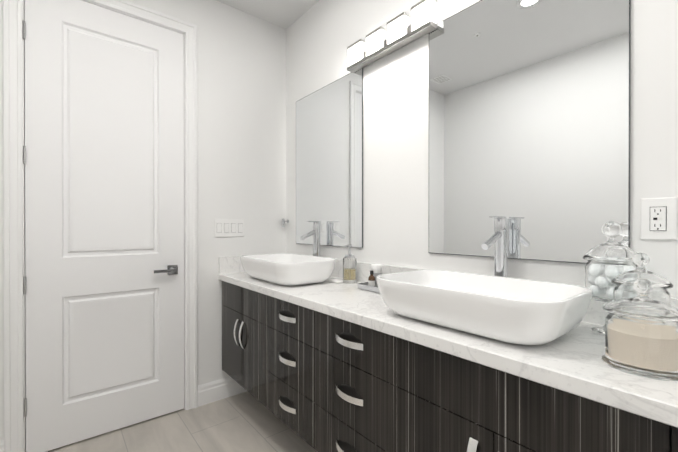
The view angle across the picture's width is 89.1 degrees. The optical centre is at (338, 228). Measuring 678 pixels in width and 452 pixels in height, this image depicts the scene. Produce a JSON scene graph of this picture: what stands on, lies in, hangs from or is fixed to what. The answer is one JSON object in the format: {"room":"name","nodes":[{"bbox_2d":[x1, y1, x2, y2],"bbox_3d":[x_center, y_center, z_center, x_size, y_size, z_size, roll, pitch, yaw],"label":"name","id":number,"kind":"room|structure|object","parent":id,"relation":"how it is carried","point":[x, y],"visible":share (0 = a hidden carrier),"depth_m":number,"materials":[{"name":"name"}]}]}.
{"room":"bathroom","nodes":[
{"label":"bathroom","id":0,"kind":"room"},
{"bbox_2d":[0,0,285,440],"bbox_3d":[-1.287,-0.194,2.071,2.150,2.736,0.120,0,0,-39],"label":"wall","id":1,"kind":"structure","parent":0,"point":[241,114],"depth_m":2.41,"materials":[{"name":"white paint"}]},
{"bbox_2d":[0,440,3,451],"bbox_3d":[-1.851,1.108,1.529,0.525,0.135,0.015,0,0,-39],"label":"baseboard","id":2,"kind":"structure","parent":1,"relation":"attached to","point":[2,441],"depth_m":1.69,"materials":[{"name":"white"}]},
{"bbox_2d":[3,0,197,451],"bbox_3d":[-1.328,-0.080,2.024,0.917,2.508,0.141,0,0,-39],"label":"door frame","id":3,"kind":"structure","parent":1,"relation":"attached to","point":[14,224],"depth_m":1.73,"materials":[{"name":"white wood"}]},
{"bbox_2d":[23,0,183,451],"bbox_3d":[-1.295,-0.046,1.980,0.769,2.420,0.087,0,0,-39],"label":"door","id":4,"kind":"structure","parent":1,"relation":"in","point":[103,162],"depth_m":1.95,"materials":[{"name":"white wood"}]},
{"bbox_2d":[198,377,246,406],"bbox_3d":[-0.682,1.105,2.482,0.658,0.135,0.015,0,0,-39],"label":"baseboard","id":5,"kind":"structure","parent":1,"relation":"attached to","point":[216,390],"depth_m":2.36,"materials":[{"name":"white"}]},
{"bbox_2d":[215,219,243,236],"bbox_3d":[-0.766,-0.007,2.411,0.201,0.122,0.010,0,0,-39],"label":"switch plate","id":6,"kind":"object","parent":1,"relation":"attached to","point":[229,227],"visible":1,"depth_m":2.41,"materials":[{"name":"white plastic"}]},
{"bbox_2d":[219,256,244,271],"bbox_3d":[-0.623,0.251,2.521,0.512,0.113,0.020,0,0,-39],"label":"backsplash","id":7,"kind":"structure","parent":1,"relation":"attached to","point":[226,264],"depth_m":2.40,"materials":[{"name":"white stone"}]},
{"bbox_2d":[331,260,677,323],"bbox_3d":[0.445,0.254,1.632,0.020,0.113,2.748,0,0,-39],"label":"backsplash","id":8,"kind":"structure","parent":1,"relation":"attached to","point":[595,314],"depth_m":1.76,"materials":[{"name":"white stone"}]},
{"bbox_2d":[46,391,316,451],"bbox_3d":[-0.111,1.229,0.634,2.390,0.100,3.840,0,0,-39],"label":"floor","id":9,"kind":"structure","parent":0,"point":[247,421],"depth_m":1.97,"materials":[{"name":"tile"}]},
{"bbox_2d":[217,0,318,28],"bbox_3d":[-0.111,-1.607,0.625,2.390,0.100,3.840,0,0,-39],"label":"ceiling","id":10,"kind":"structure","parent":0,"point":[285,14],"depth_m":2.44,"materials":[{"name":"white paint"}]},
{"bbox_2d":[286,0,677,297],"bbox_3d":[0.768,-0.192,1.347,0.120,2.736,3.840,0,0,-39],"label":"wall","id":11,"kind":"structure","parent":0,"point":[322,36],"depth_m":1.75,"materials":[{"name":"white paint"}]},
{"bbox_2d":[282,218,288,226],"bbox_3d":[-0.418,-0.047,2.661,0.057,0.068,0.028,0,0,-39],"label":"chrome hook","id":12,"kind":"object","parent":11,"relation":"attached to","point":[284,221],"visible":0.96,"depth_m":2.65,"materials":[{"name":"white metal"}]},
{"bbox_2d":[296,68,362,247],"bbox_3d":[-0.090,-0.419,2.294,0.008,1.059,0.725,0,0,-39],"label":"mirror","id":13,"kind":"object","parent":11,"relation":"attached to","point":[329,157],"visible":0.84,"depth_m":2.23,"materials":[{"name":"clear glass"}]},
{"bbox_2d":[347,0,436,72],"bbox_3d":[0.258,-1.004,1.824,0.063,0.138,0.590,0,0,-39],"label":"sconce","id":14,"kind":"object","parent":11,"relation":"attached to","point":[402,29],"visible":0.98,"depth_m":1.76,"materials":[{"name":"white glass"}]},
{"bbox_2d":[221,280,677,451],"bbox_3d":[0.240,0.659,1.470,0.544,0.617,2.698,0,0,-39],"label":"bathroom vanity","id":15,"kind":"object","parent":11,"relation":"attached to","point":[327,365],"depth_m":1.15,"materials":[{"name":"brown wood"}]},
{"bbox_2d":[218,272,677,419],"bbox_3d":[0.245,0.331,1.469,0.536,0.040,2.748,0,0,-39],"label":"countertop","id":16,"kind":"structure","parent":15,"relation":"on","point":[574,359],"depth_m":0.92,"materials":[{"name":"white stone"}]},
{"bbox_2d":[240,253,335,285],"bbox_3d":[-0.322,0.240,2.092,0.388,0.136,0.622,0,0,-39],"label":"sink","id":17,"kind":"object","parent":16,"relation":"in","point":[287,269],"visible":1,"depth_m":1.90,"materials":[{"name":"white ceramic"}]},
{"bbox_2d":[300,221,319,256],"bbox_3d":[-0.185,0.128,2.241,0.156,0.358,0.058,0,0,-39],"label":"faucet","id":18,"kind":"object","parent":16,"relation":"on","point":[315,232],"visible":0.69,"depth_m":2.25,"materials":[{"name":"silver metal"}]},
{"bbox_2d":[330,279,342,282],"bbox_3d":[-0.015,0.300,1.985,0.052,0.016,0.080,0,0,-39],"label":"soap bar","id":19,"kind":"object","parent":16,"relation":"on","point":[336,281],"visible":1,"depth_m":1.96,"materials":[{"name":"white"}]},
{"bbox_2d":[342,244,356,283],"bbox_3d":[0.061,0.198,1.978,0.079,0.221,0.079,0,0,-39],"label":"soap dispenser","id":20,"kind":"object","parent":16,"relation":"on","point":[349,268],"visible":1,"depth_m":1.95,"materials":[{"name":"clear glass"}]},
{"bbox_2d":[358,282,379,292],"bbox_3d":[0.246,0.296,1.716,0.154,0.027,0.300,0,0,-39],"label":"tray","id":21,"kind":"object","parent":16,"relation":"on","point":[364,286],"visible":0.27,"depth_m":1.73,"materials":[{"name":"silver metal"}]},
{"bbox_2d":[368,270,374,286],"bbox_3d":[0.169,0.260,1.775,0.036,0.090,0.036,0,0,-39],"label":"bottle","id":22,"kind":"object","parent":21,"relation":"on","point":[371,279],"visible":0.73,"depth_m":1.76,"materials":[{"name":"brown glass"}]},
{"bbox_2d":[371,264,381,286],"bbox_3d":[0.198,0.247,1.823,0.059,0.115,0.059,0,0,-39],"label":"jar","id":23,"kind":"object","parent":21,"relation":"on","point":[376,269],"visible":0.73,"depth_m":1.80,"materials":[{"name":"white ceramic"}]},
{"bbox_2d":[376,270,592,344],"bbox_3d":[0.443,0.243,1.154,0.388,0.136,0.622,0,0,-39],"label":"sink","id":24,"kind":"object","parent":16,"relation":"in","point":[517,311],"visible":1,"depth_m":1.02,"materials":[{"name":"white ceramic"}]},
{"bbox_2d":[481,216,507,276],"bbox_3d":[0.586,0.131,1.296,0.156,0.358,0.058,0,0,-39],"label":"faucet","id":25,"kind":"object","parent":16,"relation":"on","point":[498,238],"visible":0.71,"depth_m":1.30,"materials":[{"name":"silver metal"}]},
{"bbox_2d":[583,221,636,334],"bbox_3d":[0.818,0.144,1.034,0.143,0.335,0.143,0,0,-39],"label":"jar","id":26,"kind":"object","parent":16,"relation":"on","point":[610,259],"visible":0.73,"depth_m":1.00,"materials":[{"name":"clear glass"}]},
{"bbox_2d":[602,278,677,380],"bbox_3d":[0.689,0.212,0.780,0.150,0.200,0.150,0,0,-39],"label":"jar","id":27,"kind":"object","parent":16,"relation":"on","point":[641,334],"visible":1,"depth_m":0.74,"materials":[{"name":"clear glass"}]},
{"bbox_2d":[611,253,673,304],"bbox_3d":[0.791,0.187,0.902,0.125,0.250,0.125,0,0,-39],"label":"apothecary jar","id":28,"kind":"object","parent":16,"relation":"on","point":[624,282],"visible":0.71,"depth_m":0.88,"materials":[{"name":"clear glass"}]},
{"bbox_2d":[429,0,630,263],"bbox_3d":[0.670,-0.422,1.362,0.008,1.076,0.750,0,0,-39],"label":"mirror","id":29,"kind":"object","parent":11,"relation":"attached to","point":[529,118],"visible":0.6,"depth_m":1.29,"materials":[{"name":"clear glass"}]},
{"bbox_2d":[640,197,676,239],"bbox_3d":[0.948,-0.030,1.023,0.010,0.125,0.080,0,0,-39],"label":"outlet","id":30,"kind":"object","parent":11,"relation":"attached to","point":[658,218],"visible":1,"depth_m":1.02,"materials":[{"name":"white plastic"}]}
]}

